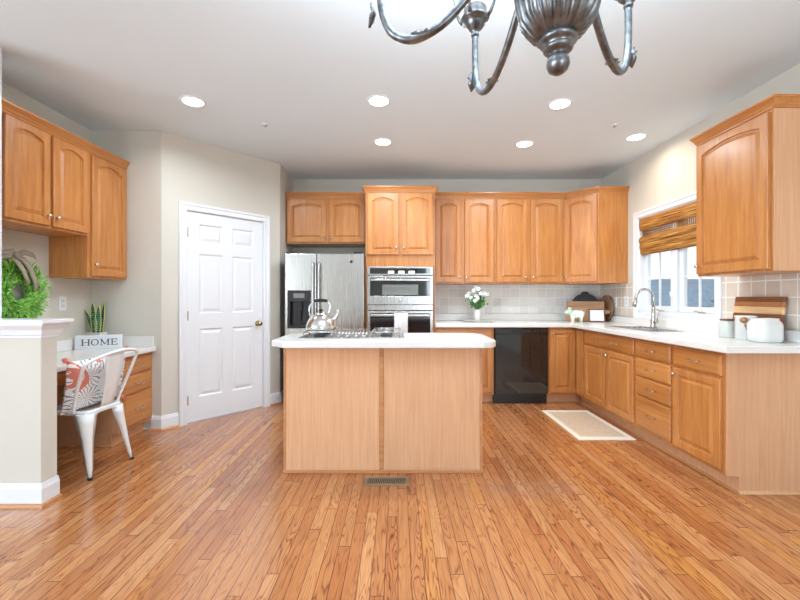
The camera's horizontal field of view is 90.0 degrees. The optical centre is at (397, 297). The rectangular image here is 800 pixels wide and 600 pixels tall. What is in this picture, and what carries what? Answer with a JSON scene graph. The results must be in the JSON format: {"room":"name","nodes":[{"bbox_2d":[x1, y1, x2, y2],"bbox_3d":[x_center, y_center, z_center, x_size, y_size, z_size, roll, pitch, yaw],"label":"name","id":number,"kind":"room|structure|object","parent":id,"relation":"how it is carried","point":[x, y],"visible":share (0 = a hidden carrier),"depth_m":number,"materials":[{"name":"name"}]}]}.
{"room":"kitchen","nodes":[
{"label":"kitchen","id":0,"kind":"room"},
{"bbox_2d":[0,336,56,482],"bbox_3d":[-2.420,0.705,2.365,0.720,0.990,0.110,0,0,0],"label":"wall","id":1,"kind":"structure","parent":0,"point":[28,366],"depth_m":2.31,"materials":[{"name":"beige paint"}]},
{"bbox_2d":[0,47,1,318],"bbox_3d":[-2.502,-0.697,2.365,0.195,1.646,0.130,0,0,0],"label":"trim","id":2,"kind":"structure","parent":1,"relation":"attached to","point":[0,47],"depth_m":2.42,"materials":[{"name":"white paint"}]},
{"bbox_2d":[0,475,61,508],"bbox_3d":[-2.405,1.135,2.350,0.750,0.130,0.140,0,0,0],"label":"baseboard","id":3,"kind":"structure","parent":1,"relation":"attached to","point":[12,495],"depth_m":2.30,"materials":[{"name":"white paint"}]},
{"bbox_2d":[0,318,73,337],"bbox_3d":[-2.402,0.178,2.365,0.796,0.104,0.220,0,0,0],"label":"trim","id":4,"kind":"structure","parent":1,"relation":"on","point":[9,327],"depth_m":2.29,"materials":[{"name":"white paint"}]},
{"bbox_2d":[2,248,51,317],"bbox_3d":[-2.710,-0.059,2.856,0.122,0.571,0.543,0,0,0],"label":"wreath","id":5,"kind":"object","parent":4,"relation":"on","point":[23,308],"visible":0.91,"depth_m":2.86,"materials":[{"name":"plant"}]},
{"bbox_2d":[2,82,91,340],"bbox_3d":[-2.840,-0.160,3.033,0.120,2.720,1.445,0,0,0],"label":"wall","id":6,"kind":"structure","parent":0,"point":[78,292],"depth_m":3.20,"materials":[{"name":"beige paint"}]},
{"bbox_2d":[2,98,91,235],"bbox_3d":[-2.599,-0.861,2.814,0.357,0.741,0.732,0,0,0],"label":"upper cabinet","id":7,"kind":"object","parent":6,"relation":"attached to","point":[45,165],"visible":0.99,"depth_m":2.77,"materials":[{"name":"brown wood"}]},
{"bbox_2d":[59,296,65,310],"bbox_3d":[-2.775,0.045,3.310,0.008,0.116,0.074,0,0,0],"label":"wall outlet","id":8,"kind":"object","parent":6,"relation":"attached to","point":[62,299],"visible":1,"depth_m":3.30,"materials":[{"name":"white paint"}]},
{"bbox_2d":[49,143,129,279],"bbox_3d":[-2.599,-0.697,3.408,0.357,1.069,0.453,0,0,0],"label":"upper cabinet","id":9,"kind":"object","parent":6,"relation":"attached to","point":[101,254],"visible":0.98,"depth_m":3.31,"materials":[{"name":"brown wood"}]},
{"bbox_2d":[92,131,161,429],"bbox_3d":[-2.465,-0.160,3.695,0.631,2.720,0.120,0,0,0],"label":"wall","id":10,"kind":"structure","parent":0,"point":[133,305],"depth_m":3.63,"materials":[{"name":"beige paint"}]},
{"bbox_2d":[150,413,179,430],"bbox_3d":[-2.127,1.135,3.655,0.234,0.130,0.077,0,0,-31],"label":"baseboard","id":11,"kind":"structure","parent":10,"relation":"attached to","point":[170,421],"depth_m":3.64,"materials":[{"name":"white paint"}]},
{"bbox_2d":[162,131,279,415],"bbox_3d":[-1.788,-0.160,4.133,0.110,2.720,1.224,0,0,41],"label":"wall","id":12,"kind":"structure","parent":0,"point":[193,171],"depth_m":3.91,"materials":[{"name":"beige paint"}]},
{"bbox_2d":[178,201,269,425],"bbox_3d":[-1.759,0.145,4.112,0.162,2.109,0.944,0,0,41],"label":"door","id":13,"kind":"structure","parent":12,"relation":"in","point":[224,254],"depth_m":4.06,"materials":[{"name":"white paint"}]},
{"bbox_2d":[270,389,283,405],"bbox_3d":[-1.338,1.135,4.775,0.106,0.130,0.690,0,0,8],"label":"baseboard","id":14,"kind":"structure","parent":12,"relation":"attached to","point":[277,398],"depth_m":4.51,"materials":[{"name":"white paint"}]},
{"bbox_2d":[280,165,292,390],"bbox_3d":[-1.405,-0.160,4.845,0.120,2.720,0.570,0,0,0],"label":"wall","id":15,"kind":"structure","parent":0,"point":[286,182],"depth_m":4.66,"materials":[{"name":"beige paint"}]},
{"bbox_2d":[0,400,799,599],"bbox_3d":[-1.300,1.240,0.600,9.400,0.080,9.600,0,0,0],"label":"floor","id":16,"kind":"structure","parent":0,"point":[204,509],"depth_m":2.10,"materials":[{"name":"brown wood"}]},
{"bbox_2d":[57,348,138,480],"bbox_3d":[-2.162,0.776,2.799,0.518,0.849,0.472,0,0,12],"label":"metal chair","id":17,"kind":"object","parent":16,"relation":"on","point":[85,418],"visible":0.77,"depth_m":2.72,"materials":[{"name":"white metal"}]},
{"bbox_2d":[60,345,130,415],"bbox_3d":[-2.105,0.563,2.784,0.151,0.417,0.520,0,0,12],"label":"throw pillow","id":18,"kind":"object","parent":17,"relation":"on","point":[91,389],"visible":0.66,"depth_m":2.66,"materials":[{"name":"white fabric"}]},
{"bbox_2d":[57,352,151,447],"bbox_3d":[-2.478,0.841,3.031,0.594,0.718,1.203,0,0,0],"label":"base cabinet","id":19,"kind":"object","parent":16,"relation":"on","point":[137,401],"visible":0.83,"depth_m":3.28,"materials":[{"name":"brown wood"}]},
{"bbox_2d":[57,336,155,371],"bbox_3d":[-2.487,0.414,3.028,0.584,0.132,1.212,0,0,0],"label":"desktop","id":20,"kind":"object","parent":19,"relation":"on","point":[143,344],"visible":0.4,"depth_m":3.34,"materials":[{"name":"white stone"}]},
{"bbox_2d":[84,301,106,334],"bbox_3d":[-2.698,0.234,3.565,0.174,0.411,0.090,0,0,0],"label":"snake plant","id":21,"kind":"object","parent":20,"relation":"on","point":[95,320],"visible":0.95,"depth_m":3.56,"materials":[{"name":"green plant"}]},
{"bbox_2d":[75,334,121,349],"bbox_3d":[-2.590,0.381,3.465,0.335,0.118,0.038,0,0,-23],"label":"home sign","id":22,"kind":"object","parent":20,"relation":"on","point":[82,342],"visible":1,"depth_m":3.45,"materials":[{"name":"white paint"}]},
{"bbox_2d":[285,252,365,335],"bbox_3d":[-0.811,0.346,4.721,0.874,1.707,0.758,0,0,0],"label":"refrigerator","id":23,"kind":"object","parent":16,"relation":"on","point":[340,279],"visible":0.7,"depth_m":4.40,"materials":[{"name":"silver metal"}]},
{"bbox_2d":[283,348,482,472],"bbox_3d":[-0.103,0.766,3.012,1.374,0.868,0.554,0,0,0],"label":"kitchen island","id":24,"kind":"object","parent":16,"relation":"on","point":[347,410],"visible":0.89,"depth_m":2.75,"materials":[{"name":"brown wood"}]},
{"bbox_2d":[272,333,495,347],"bbox_3d":[-0.097,0.308,2.956,1.530,0.045,0.662,0,0,0],"label":"island countertop","id":25,"kind":"structure","parent":24,"relation":"on","point":[411,340],"depth_m":2.63,"materials":[{"name":"white stone"}]},
{"bbox_2d":[298,328,403,338],"bbox_3d":[-0.328,0.262,3.015,0.745,0.048,0.430,0,0,0],"label":"cooktop","id":26,"kind":"object","parent":25,"relation":"in","point":[386,334],"visible":0.97,"depth_m":2.89,"materials":[{"name":"silver metal"}]},
{"bbox_2d":[306,298,339,330],"bbox_3d":[-0.575,0.120,2.985,0.224,0.232,0.224,0,0,42],"label":"kettle","id":27,"kind":"object","parent":26,"relation":"on","point":[321,321],"visible":1,"depth_m":2.92,"materials":[{"name":"metal"}]},
{"bbox_2d":[364,476,408,485],"bbox_3d":[-0.075,1.197,2.618,0.290,0.006,0.125,0,0,0],"label":"floor vent","id":28,"kind":"object","parent":16,"relation":"in","point":[369,480],"visible":1,"depth_m":2.61,"materials":[{"name":"beige metal"}]},
{"bbox_2d":[362,186,438,332],"bbox_3d":[0.025,-0.027,4.785,0.854,2.454,0.679,0,0,0],"label":"tall cabinet","id":29,"kind":"object","parent":16,"relation":"on","point":[400,220],"visible":0.67,"depth_m":4.48,"materials":[{"name":"brown wood"}]},
{"bbox_2d":[367,267,432,332],"bbox_3d":[0.024,0.214,4.729,0.737,1.131,0.618,0,0,0],"label":"wall oven","id":30,"kind":"object","parent":29,"relation":"in","point":[390,290],"visible":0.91,"depth_m":4.47,"materials":[{"name":"silver metal"}]},
{"bbox_2d":[394,313,407,332],"bbox_3d":[0.033,0.375,4.421,0.150,0.410,0.056,0,0,0],"label":"dish towel","id":31,"kind":"object","parent":30,"relation":"hanging from","point":[400,319],"visible":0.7,"depth_m":4.40,"materials":[{"name":"white fabric"}]},
{"bbox_2d":[435,327,493,402],"bbox_3d":[0.750,0.766,4.793,0.666,0.868,0.654,0,0,0],"label":"base cabinet","id":32,"kind":"object","parent":16,"relation":"on","point":[487,353],"visible":0.07,"depth_m":4.50,"materials":[{"name":"brown wood"}]},
{"bbox_2d":[492,327,547,402],"bbox_3d":[1.390,0.768,4.785,0.600,0.864,0.590,0,0,0],"label":"dishwasher","id":33,"kind":"object","parent":16,"relation":"on","point":[520,353],"visible":0.97,"depth_m":4.50,"materials":[{"name":"black plastic"}]},
{"bbox_2d":[546,327,591,408],"bbox_3d":[2.149,0.766,4.722,0.900,0.868,0.800,0,0,0],"label":"base cabinet","id":34,"kind":"object","parent":16,"relation":"on","point":[565,344],"visible":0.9,"depth_m":4.50,"materials":[{"name":"brown wood"}]},
{"bbox_2d":[542,410,635,439],"bbox_3d":[1.768,1.195,3.810,0.485,0.010,0.880,0,0,0],"label":"kitchen rug","id":35,"kind":"object","parent":16,"relation":"on","point":[582,424],"visible":1,"depth_m":3.73,"materials":[{"name":"beige fabric"}]},
{"bbox_2d":[584,330,644,438],"bbox_3d":[2.280,0.766,3.855,0.629,0.868,0.930,0,0,0],"label":"base cabinet","id":36,"kind":"object","parent":16,"relation":"on","point":[610,374],"visible":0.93,"depth_m":3.76,"materials":[{"name":"brown wood"}]},
{"bbox_2d":[435,314,799,353],"bbox_3d":[1.504,0.266,3.745,2.171,0.128,2.750,0,0,0],"label":"countertop","id":37,"kind":"structure","parent":36,"relation":"on","point":[702,336],"depth_m":3.58,"materials":[{"name":"white stone"}]},
{"bbox_2d":[463,320,494,321],"bbox_3d":[0.975,0.276,4.820,0.386,0.019,0.239,0,0,0],"label":"tray","id":38,"kind":"object","parent":37,"relation":"on","point":[463,320],"visible":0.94,"depth_m":4.75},
{"bbox_2d":[474,309,480,320],"bbox_3d":[0.955,0.206,4.810,0.084,0.135,0.084,0,0,0],"label":"vase","id":39,"kind":"object","parent":38,"relation":"on","point":[477,314],"visible":1,"depth_m":4.78,"materials":[{"name":"white ceramic"}]},
{"bbox_2d":[465,286,489,309],"bbox_3d":[0.952,0.028,4.810,0.302,0.355,0.201,0,0,0],"label":"bunch","id":40,"kind":"object","parent":39,"relation":"in","point":[474,301],"visible":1,"depth_m":4.79,"materials":[{"name":"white plant"}]},
{"bbox_2d":[565,307,584,321],"bbox_3d":[2.094,0.199,4.731,0.237,0.174,0.084,0,0,4],"label":"cow figurine","id":41,"kind":"object","parent":37,"relation":"on","point":[579,314],"visible":0.98,"depth_m":4.70,"materials":[{"name":"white ceramic"}]},
{"bbox_2d":[572,291,597,300],"bbox_3d":[2.336,0.101,4.994,0.340,0.367,0.052,0,0,14],"label":"round tray","id":42,"kind":"object","parent":37,"relation":"on","point":[584,296],"visible":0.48,"depth_m":5.00,"materials":[{"name":"metal"}]},
{"bbox_2d":[567,301,609,321],"bbox_3d":[2.304,0.162,4.856,0.475,0.244,0.060,0,0,24],"label":"serving board","id":43,"kind":"object","parent":37,"relation":"on","point":[583,306],"visible":0.67,"depth_m":4.86,"materials":[{"name":"brown wood"}]},
{"bbox_2d":[588,309,604,321],"bbox_3d":[2.353,0.207,4.735,0.177,0.156,0.045,0,0,14],"label":"picture frame","id":44,"kind":"object","parent":37,"relation":"on","point":[595,315],"visible":1,"depth_m":4.73,"materials":[{"name":"white wood"}]},
{"bbox_2d":[591,311,601,318],"bbox_3d":[2.353,0.206,4.734,0.117,0.095,0.002,0,-10,14],"label":"print","id":45,"kind":"object","parent":44,"relation":"attached to","point":[594,314],"depth_m":4.73},
{"bbox_2d":[600,295,612,320],"bbox_3d":[2.551,0.125,4.910,0.032,0.320,0.320,0,0,0],"label":"rattan tray","id":46,"kind":"object","parent":37,"relation":"on","point":[608,303],"visible":0.7,"depth_m":4.84,"materials":[{"name":"brown wicker"}]},
{"bbox_2d":[632,288,658,327],"bbox_3d":[2.390,0.095,3.861,0.235,0.382,0.098,0,0,0],"label":"faucet","id":47,"kind":"object","parent":37,"relation":"on","point":[654,320],"visible":0.97,"depth_m":3.87,"materials":[{"name":"silver metal"}]},
{"bbox_2d":[612,326,685,331],"bbox_3d":[2.285,0.373,3.710,0.310,0.184,0.636,0,0,0],"label":"sink","id":48,"kind":"object","parent":37,"relation":"in","point":[641,328],"visible":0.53,"depth_m":3.69,"materials":[{"name":"silver metal"}]},
{"bbox_2d":[718,319,734,337],"bbox_3d":[2.392,0.218,2.905,0.106,0.135,0.106,0,0,0],"label":"lidded jar","id":49,"kind":"object","parent":37,"relation":"on","point":[726,327],"visible":0.91,"depth_m":2.87,"materials":[{"name":"white ceramic"}]},
{"bbox_2d":[734,315,757,339],"bbox_3d":[2.397,0.204,2.763,0.135,0.163,0.128,0,0,0],"label":"canister","id":50,"kind":"object","parent":37,"relation":"on","point":[741,321],"visible":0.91,"depth_m":2.74,"materials":[{"name":"white ceramic"}]},
{"bbox_2d":[733,297,787,324],"bbox_3d":[2.546,0.138,2.837,0.062,0.294,0.385,0,0,0],"label":"cutting board","id":51,"kind":"object","parent":37,"relation":"on","point":[762,307],"visible":0.52,"depth_m":2.80,"materials":[{"name":"brown wood"}]},
{"bbox_2d":[747,318,783,342],"bbox_3d":[2.385,0.208,2.600,0.160,0.154,0.144,0,0,0],"label":"storage jar","id":52,"kind":"object","parent":37,"relation":"on","point":[761,330],"visible":1,"depth_m":2.54,"materials":[{"name":"white ceramic"}]},
{"bbox_2d":[636,339,683,461],"bbox_3d":[2.280,0.766,3.159,0.629,0.868,0.460,0,0,0],"label":"base cabinet","id":53,"kind":"object","parent":16,"relation":"on","point":[654,360],"visible":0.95,"depth_m":3.11,"materials":[{"name":"brown wood"}]},
{"bbox_2d":[670,345,799,494],"bbox_3d":[2.282,0.766,2.684,0.632,0.868,0.488,0,0,0],"label":"base cabinet","id":54,"kind":"object","parent":16,"relation":"on","point":[736,417],"visible":0.98,"depth_m":2.45,"materials":[{"name":"brown wood"}]},
{"bbox_2d":[0,0,799,178],"bbox_3d":[-1.300,-1.570,0.600,9.400,0.100,9.600,0,0,0],"label":"ceiling","id":55,"kind":"structure","parent":0,"point":[308,70],"depth_m":2.77,"materials":[{"name":"paint"}]},
{"bbox_2d":[179,95,205,107],"bbox_3d":[-1.586,-1.517,3.095,0.188,0.006,0.188,0,0,0],"label":"recessed light","id":56,"kind":"object","parent":55,"relation":"in","point":[191,101],"visible":1,"depth_m":3.09,"materials":[{"name":"white paint"}]},
{"bbox_2d":[367,95,390,106],"bbox_3d":[-0.147,-1.517,3.086,0.188,0.006,0.188,0,0,0],"label":"recessed light","id":57,"kind":"object","parent":55,"relation":"in","point":[375,100],"visible":1,"depth_m":3.08,"materials":[{"name":"white paint"}]},
{"bbox_2d":[373,138,392,145],"bbox_3d":[-0.146,-1.517,3.897,0.188,0.006,0.188,0,0,0],"label":"recessed light","id":58,"kind":"object","parent":55,"relation":"in","point":[381,141],"visible":1,"depth_m":3.90,"materials":[{"name":"white paint"}]},
{"bbox_2d":[368,0,636,95],"bbox_3d":[0.352,-1.006,0.880,0.928,1.028,0.928,0,0,0],"label":"chandelier","id":59,"kind":"object","parent":55,"relation":"hanging from","point":[554,27],"visible":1,"depth_m":0.94,"materials":[{"name":"grey metal"}]},
{"bbox_2d":[515,140,534,147],"bbox_3d":[1.249,-1.517,3.948,0.188,0.006,0.188,0,0,0],"label":"recessed light","id":60,"kind":"object","parent":55,"relation":"in","point":[526,143],"visible":1,"depth_m":3.95,"materials":[{"name":"white paint"}]},
{"bbox_2d":[547,98,572,109],"bbox_3d":[1.269,-1.517,3.134,0.188,0.006,0.188,0,0,0],"label":"recessed light","id":61,"kind":"object","parent":55,"relation":"in","point":[562,103],"visible":1,"depth_m":3.13,"materials":[{"name":"white paint"}]},
{"bbox_2d":[625,133,647,140],"bbox_3d":[2.250,-1.517,3.780,0.188,0.006,0.188,0,0,0],"label":"recessed light","id":62,"kind":"object","parent":55,"relation":"in","point":[639,136],"visible":1,"depth_m":3.78,"materials":[{"name":"white paint"}]},
{"bbox_2d":[293,179,600,256],"bbox_3d":[0.627,-0.160,5.190,4.185,2.720,0.120,0,0,0],"label":"wall","id":63,"kind":"structure","parent":0,"point":[299,185],"depth_m":5.13,"materials":[{"name":"beige paint"}]},
{"bbox_2d":[285,192,365,247],"bbox_3d":[-0.853,-0.950,4.931,0.965,0.609,0.399,0,0,0],"label":"upper cabinet","id":64,"kind":"object","parent":63,"relation":"attached to","point":[313,219],"visible":0.96,"depth_m":4.76,"materials":[{"name":"brown wood"}]},
{"bbox_2d":[435,192,495,284],"bbox_3d":[0.786,-0.712,4.926,0.737,1.084,0.409,0,0,0],"label":"upper cabinet","id":65,"kind":"object","parent":63,"relation":"attached to","point":[464,221],"visible":0.97,"depth_m":4.75,"materials":[{"name":"brown wood"}]},
{"bbox_2d":[435,285,599,313],"bbox_3d":[1.505,0.015,5.125,2.174,0.370,0.009,0,0,0],"label":"backsplash","id":66,"kind":"structure","parent":63,"relation":"attached to","point":[449,299],"depth_m":5.12,"materials":[{"name":"tile"}]},
{"bbox_2d":[490,192,565,284],"bbox_3d":[1.572,-0.712,4.926,0.832,1.084,0.409,0,0,0],"label":"upper cabinet","id":67,"kind":"object","parent":63,"relation":"attached to","point":[529,226],"visible":1,"depth_m":4.75,"materials":[{"name":"brown wood"}]},
{"bbox_2d":[564,297,569,305],"bbox_3d":[2.160,0.040,5.117,0.074,0.116,0.008,0,0,0],"label":"wall outlet","id":68,"kind":"object","parent":63,"relation":"attached to","point":[566,299],"visible":0.76,"depth_m":5.11,"materials":[{"name":"white paint"}]},
{"bbox_2d":[556,186,629,284],"bbox_3d":[2.281,-0.712,4.807,0.636,1.084,0.647,0,0,0],"label":"upper cabinet","id":69,"kind":"object","parent":63,"relation":"attached to","point":[596,218],"visible":0.99,"depth_m":4.52,"materials":[{"name":"brown wood"}]},
{"bbox_2d":[601,63,799,330],"bbox_3d":[2.660,-0.160,0.525,0.120,2.720,9.450,0,0,0],"label":"wall","id":70,"kind":"structure","parent":0,"point":[667,172],"depth_m":3.77,"materials":[{"name":"beige paint"}]},
{"bbox_2d":[614,297,616,306],"bbox_3d":[2.586,0.045,4.760,0.008,0.116,0.074,0,0,0],"label":"wall outlet","id":71,"kind":"object","parent":70,"relation":"attached to","point":[615,298],"visible":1,"depth_m":4.75,"materials":[{"name":"white paint"}]},
{"bbox_2d":[624,296,627,306],"bbox_3d":[2.586,0.040,4.530,0.008,0.116,0.074,0,0,0],"label":"wall outlet","id":72,"kind":"object","parent":70,"relation":"attached to","point":[625,297],"visible":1,"depth_m":4.53,"materials":[{"name":"white paint"}]},
{"bbox_2d":[633,191,721,324],"bbox_3d":[2.647,-0.350,3.795,0.135,1.158,1.198,0,0,0],"label":"window","id":73,"kind":"structure","parent":70,"relation":"in","point":[678,310],"depth_m":3.80,"materials":[{"name":"white paint"}]},
{"bbox_2d":[639,201,695,255],"bbox_3d":[2.605,-0.652,3.790,0.050,0.395,1.000,0,0,0],"label":"roman shade","id":74,"kind":"object","parent":73,"relation":"attached to","point":[655,240],"visible":0.69,"depth_m":3.83,"materials":[{"name":"brown wood"}]},
{"bbox_2d":[600,273,799,328],"bbox_3d":[2.595,0.015,3.711,0.009,0.370,2.821,0,0,0],"label":"backsplash","id":75,"kind":"structure","parent":70,"relation":"attached to","point":[776,285],"depth_m":2.94,"materials":[{"name":"tile"}]},
{"bbox_2d":[689,94,799,276],"bbox_3d":[2.409,-0.689,2.725,0.377,1.054,0.683,0,0,0],"label":"upper cabinet","id":76,"kind":"object","parent":70,"relation":"attached to","point":[748,163],"visible":1,"depth_m":2.56,"materials":[{"name":"brown wood"}]},
{"label":"outside","id":77,"kind":"structure","parent":0,"visible":0},
{"bbox_3d":[36.450,4.300,42.500,67.100,0.200,95.000,0,0,0],"label":"ground","id":78,"kind":"structure","parent":77,"visible":0},
{"bbox_2d":[651,283,713,306],"bbox_3d":[15.500,1.580,27.500,7.100,5.240,7.840,0,0,0],"label":"house","id":79,"kind":"structure","parent":78,"relation":"on","point":[692,298],"depth_m":24.93,"materials":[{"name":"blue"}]},
{"bbox_2d":[651,279,713,307],"bbox_3d":[27.500,1.210,37.500,12.600,5.980,10.080,0,0,0],"label":"sky","id":80,"kind":"structure","parent":78,"relation":"on","point":[692,284],"depth_m":35.57,"materials":[{"name":"blue"}]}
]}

